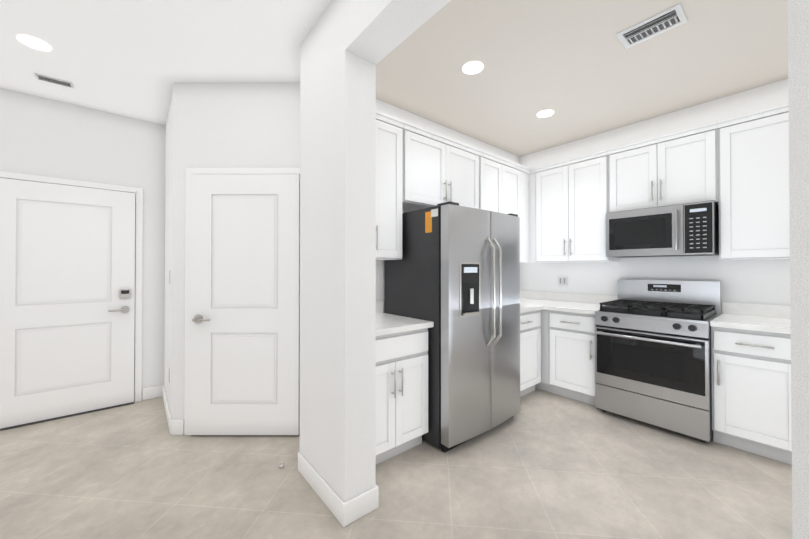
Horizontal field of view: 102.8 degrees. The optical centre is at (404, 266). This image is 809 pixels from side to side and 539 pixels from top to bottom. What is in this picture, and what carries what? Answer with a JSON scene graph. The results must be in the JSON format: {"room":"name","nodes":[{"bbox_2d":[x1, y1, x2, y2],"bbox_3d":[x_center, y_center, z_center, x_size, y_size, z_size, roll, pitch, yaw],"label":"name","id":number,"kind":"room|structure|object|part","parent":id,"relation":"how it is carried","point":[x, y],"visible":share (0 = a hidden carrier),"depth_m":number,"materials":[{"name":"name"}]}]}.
{"room":"kitchen","nodes":[
{"label":"kitchen","id":0,"kind":"room"},
{"bbox_2d":[0,88,164,399],"bbox_3d":[-3.394,-0.066,2.623,2.520,2.770,0.140,0,-1,-40],"label":"wall","id":1,"kind":"structure","parent":0,"point":[41,136],"depth_m":3.04,"materials":[{"name":"paint"}]},
{"bbox_2d":[0,178,134,428],"bbox_3d":[-2.957,0.297,2.826,0.916,2.018,0.096,0,-1,-40],"label":"entry door","id":2,"kind":"structure","parent":1,"relation":"in","point":[67,263],"depth_m":2.83,"materials":[{"name":"white paint"}]},
{"bbox_3d":[-2.676,0.333,3.035,0.153,0.223,0.060,0,-1,-40],"label":"entry door handle","id":3,"kind":"part","parent":2,"relation":"part of","materials":[{"name":"silver metal"}]},
{"bbox_2d":[0,171,142,401],"bbox_3d":[-2.981,0.276,2.857,1.028,2.090,0.022,0,-1,-40],"label":"door frame","id":4,"kind":"structure","parent":1,"relation":"attached to","point":[138,192],"depth_m":3.15,"materials":[{"name":"white paint"}]},
{"bbox_2d":[164,84,173,417],"bbox_3d":[-2.101,-0.064,2.958,0.100,2.770,0.990,0,-1,-40],"label":"wall","id":5,"kind":"structure","parent":0,"point":[168,302],"depth_m":2.86,"materials":[{"name":"paint"}]},
{"bbox_2d":[172,82,299,419],"bbox_3d":[-1.284,-0.067,2.593,1.079,2.770,0.100,0,0,0],"label":"wall","id":6,"kind":"structure","parent":0,"point":[236,125],"depth_m":2.55,"materials":[{"name":"paint"}]},
{"bbox_2d":[184,168,299,435],"bbox_3d":[-1.239,0.273,2.530,0.952,2.090,0.022,0,0,0],"label":"door frame","id":7,"kind":"structure","parent":6,"relation":"attached to","point":[189,171],"depth_m":2.53,"materials":[{"name":"white paint"}]},
{"bbox_2d":[190,174,299,434],"bbox_3d":[-1.239,0.295,2.521,0.840,2.018,0.036,0,0,0],"label":"closet door","id":8,"kind":"structure","parent":6,"relation":"in","point":[245,300],"depth_m":2.50,"materials":[{"name":"white paint"}]},
{"bbox_2d":[192,315,209,322],"bbox_3d":[-1.553,0.408,2.473,0.148,0.066,0.059,0,0,0],"label":"door handle","id":9,"kind":"object","parent":8,"relation":"attached to","point":[197,319],"visible":0.96,"depth_m":2.45,"materials":[{"name":"silver metal"}]},
{"bbox_2d":[299,0,386,502],"bbox_3d":[-0.483,-0.071,2.045,0.230,2.770,0.840,0,-1,-40],"label":"wall","id":10,"kind":"structure","parent":0,"point":[342,280],"depth_m":1.75,"materials":[{"name":"paint"}]},
{"bbox_2d":[143,385,378,526],"bbox_3d":[-1.385,1.260,2.438,2.832,0.115,0.325,0,-1,32],"label":"baseboard","id":11,"kind":"structure","parent":10,"relation":"attached to","point":[354,509],"depth_m":1.76,"materials":[{"name":"white paint"}]},
{"bbox_2d":[0,0,787,156],"bbox_3d":[-0.051,-1.489,1.634,6.400,0.060,6.100,0,-1,-40],"label":"ceiling","id":12,"kind":"structure","parent":0,"point":[579,69],"depth_m":2.25,"materials":[{"name":"white paint"}]},
{"bbox_2d":[16,34,51,51],"bbox_3d":[-2.409,-1.451,2.105,0.152,0.008,0.152,0,-1,-40],"label":"recessed light","id":13,"kind":"object","parent":12,"relation":"in","point":[34,43],"visible":1,"depth_m":2.10,"materials":[{"name":"white plastic"}]},
{"bbox_2d":[34,73,73,88],"bbox_3d":[-2.733,-1.447,2.525,0.200,0.011,0.100,0,-1,-40],"label":"ceiling vent","id":14,"kind":"object","parent":12,"relation":"in","point":[45,78],"visible":1,"depth_m":2.52,"materials":[{"name":"white metal"}]},
{"bbox_2d":[462,61,483,74],"bbox_3d":[0.500,-1.449,2.363,0.152,0.008,0.152,0,-1,-40],"label":"recessed light","id":15,"kind":"object","parent":12,"relation":"in","point":[472,67],"visible":1,"depth_m":2.35,"materials":[{"name":"white plastic"}]},
{"bbox_2d":[537,110,553,117],"bbox_3d":[1.335,-1.444,3.062,0.152,0.008,0.152,0,-1,-40],"label":"recessed light","id":16,"kind":"object","parent":12,"relation":"in","point":[544,113],"visible":1,"depth_m":3.05,"materials":[{"name":"white plastic"}]},
{"bbox_2d":[616,3,687,48],"bbox_3d":[1.501,-1.451,1.969,0.200,0.017,0.310,0,-1,-40],"label":"ceiling vent","id":17,"kind":"object","parent":12,"relation":"in","point":[674,16],"visible":1,"depth_m":1.96,"materials":[{"name":"white metal"}]},
{"bbox_2d":[0,388,791,538],"bbox_3d":[-0.051,1.341,1.613,6.400,0.060,6.100,0,-1,-40],"label":"floor","id":18,"kind":"structure","parent":0,"point":[542,464],"depth_m":1.94,"materials":[{"name":"tile"}]},
{"bbox_2d":[0,402,133,430],"bbox_3d":[-2.971,1.314,2.836,0.916,0.012,0.050,0,-1,-40],"label":"threshold","id":19,"kind":"object","parent":18,"relation":"on","point":[26,424],"visible":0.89,"depth_m":2.81,"materials":[{"name":"grey rubber"}]},
{"bbox_2d":[376,328,427,464],"bbox_3d":[-0.240,0.879,2.360,0.630,0.876,0.648,0,-1,-40],"label":"base cabinet","id":20,"kind":"object","parent":18,"relation":"on","point":[401,392],"visible":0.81,"depth_m":2.18,"materials":[{"name":"white wood"}]},
{"bbox_2d":[376,301,433,335],"bbox_3d":[-0.239,0.370,2.372,0.641,0.138,0.639,0,-1,-40],"label":"countertop","id":21,"kind":"structure","parent":20,"relation":"on","point":[386,323],"depth_m":2.29,"materials":[{"name":"stone"}]},
{"bbox_2d":[385,201,519,452],"bbox_3d":[0.446,0.436,2.767,0.912,1.768,0.844,0,-1,-40],"label":"refrigerator","id":22,"kind":"object","parent":18,"relation":"on","point":[453,274],"visible":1,"depth_m":2.40,"materials":[{"name":"silver metal"}]},
{"bbox_2d":[520,310,540,396],"bbox_3d":[0.998,0.886,3.384,0.697,0.876,0.648,0,-1,-40],"label":"base cabinet","id":23,"kind":"object","parent":18,"relation":"on","point":[530,350],"visible":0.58,"depth_m":3.24,"materials":[{"name":"white wood"}]},
{"bbox_2d":[520,290,617,314],"bbox_3d":[1.381,0.378,3.388,1.288,0.138,1.137,0,-1,-40],"label":"countertop","id":24,"kind":"structure","parent":23,"relation":"on","point":[564,302],"depth_m":3.56,"materials":[{"name":"stone"}]},
{"bbox_2d":[535,309,551,392],"bbox_3d":[1.504,0.889,3.784,0.588,0.876,0.674,0,-1,-40],"label":"base cabinet","id":25,"kind":"object","parent":18,"relation":"on","point":[543,384],"visible":0.17,"depth_m":3.37,"materials":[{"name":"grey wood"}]},
{"bbox_2d":[549,310,595,405],"bbox_3d":[1.843,0.886,3.326,0.648,0.876,0.460,0,-1,-40],"label":"base cabinet","id":26,"kind":"object","parent":18,"relation":"on","point":[571,355],"visible":0.75,"depth_m":3.15,"materials":[{"name":"white wood"}]},
{"bbox_2d":[594,279,720,442],"bbox_3d":[2.182,0.725,2.814,0.732,1.190,0.756,0,-1,-40],"label":"gas range","id":27,"kind":"object","parent":18,"relation":"on","point":[652,352],"visible":1,"depth_m":2.63,"materials":[{"name":"silver metal"}]},
{"bbox_2d":[711,326,791,464],"bbox_3d":[2.616,0.879,2.390,0.648,0.876,0.440,0,-1,-40],"label":"base cabinet","id":28,"kind":"object","parent":18,"relation":"on","point":[751,387],"visible":0.88,"depth_m":2.23,"materials":[{"name":"white wood"}]},
{"bbox_2d":[710,302,790,333],"bbox_3d":[2.620,0.370,2.398,0.639,0.138,0.438,0,-1,-40],"label":"countertop","id":29,"kind":"structure","parent":28,"relation":"on","point":[762,317],"depth_m":2.48,"materials":[{"name":"stone"}]},
{"bbox_2d":[345,0,450,64],"bbox_3d":[0.797,-1.293,0.472,0.190,0.350,3.230,0,-1,-40],"label":"header beam","id":30,"kind":"structure","parent":0,"point":[376,31],"depth_m":1.52,"materials":[{"name":"paint"}]},
{"bbox_2d":[387,103,519,212],"bbox_3d":[0.376,-0.061,3.383,3.260,2.770,0.130,0,-1,-40],"label":"wall","id":31,"kind":"structure","parent":0,"point":[394,111],"depth_m":3.36,"materials":[{"name":"paint"}]},
{"bbox_2d":[376,110,404,259],"bbox_3d":[-0.335,-0.603,2.476,0.616,1.098,0.366,0,-1,-40],"label":"upper cabinet","id":32,"kind":"object","parent":31,"relation":"attached to","point":[389,128],"visible":0.35,"depth_m":2.48,"materials":[{"name":"white wood"}]},
{"bbox_2d":[402,121,480,211],"bbox_3d":[0.277,-0.830,2.983,0.968,0.637,0.366,0,-1,-40],"label":"upper cabinet","id":33,"kind":"object","parent":31,"relation":"attached to","point":[437,168],"visible":0.75,"depth_m":2.81,"materials":[{"name":"white wood"}]},
{"bbox_2d":[479,150,521,260],"bbox_3d":[0.941,-0.596,3.530,0.750,1.098,0.366,0,-1,-40],"label":"upper cabinet","id":34,"kind":"object","parent":31,"relation":"attached to","point":[499,184],"visible":0.29,"depth_m":3.39,"materials":[{"name":"white wood"}]},
{"bbox_2d":[520,165,535,262],"bbox_3d":[1.437,-0.593,3.929,0.520,1.098,0.383,0,-1,-40],"label":"upper cabinet","id":35,"kind":"object","parent":31,"relation":"attached to","point":[528,174],"visible":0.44,"depth_m":3.76,"materials":[{"name":"white wood"}]},
{"bbox_2d":[520,79,789,314],"bbox_3d":[2.858,-0.066,2.710,0.120,2.770,4.070,0,-1,-40],"label":"wall","id":36,"kind":"structure","parent":0,"point":[757,281],"depth_m":3.03,"materials":[{"name":"paint"}]},
{"bbox_2d":[558,276,567,285],"bbox_3d":[1.864,0.170,3.811,0.008,0.115,0.115,0,-1,-40],"label":"outlet","id":37,"kind":"object","parent":36,"relation":"attached to","point":[562,280],"visible":1,"depth_m":3.80,"materials":[{"name":"white plastic"}]},
{"bbox_2d":[534,149,619,262],"bbox_3d":[1.859,-0.595,3.539,0.366,1.098,0.753,0,-1,-40],"label":"upper cabinet","id":38,"kind":"object","parent":36,"relation":"attached to","point":[572,202],"visible":0.92,"depth_m":3.41,"materials":[{"name":"white wood"}]},
{"bbox_2d":[607,121,718,212],"bbox_3d":[2.346,-0.830,2.951,0.366,0.637,0.774,0,-1,-40],"label":"upper cabinet","id":39,"kind":"object","parent":36,"relation":"attached to","point":[678,167],"visible":0.9,"depth_m":2.81,"materials":[{"name":"white wood"}]},
{"bbox_2d":[606,201,718,257],"bbox_3d":[2.307,-0.300,2.925,0.454,0.422,0.756,0,-1,-40],"label":"microwave","id":40,"kind":"object","parent":39,"relation":"attached to","point":[690,229],"visible":1,"depth_m":2.76,"materials":[{"name":"silver metal"}]},
{"bbox_2d":[717,102,789,259],"bbox_3d":[2.737,-0.603,2.477,0.366,1.098,0.450,0,-1,-40],"label":"upper cabinet","id":41,"kind":"object","parent":36,"relation":"attached to","point":[753,182],"visible":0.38,"depth_m":2.41,"materials":[{"name":"white wood"}]},
{"bbox_2d":[788,0,808,538],"bbox_3d":[1.827,-0.083,0.371,0.300,2.770,1.777,0,-1,-40],"label":"wall","id":42,"kind":"structure","parent":0,"point":[798,52],"depth_m":0.95,"materials":[{"name":"paint"}]}
]}

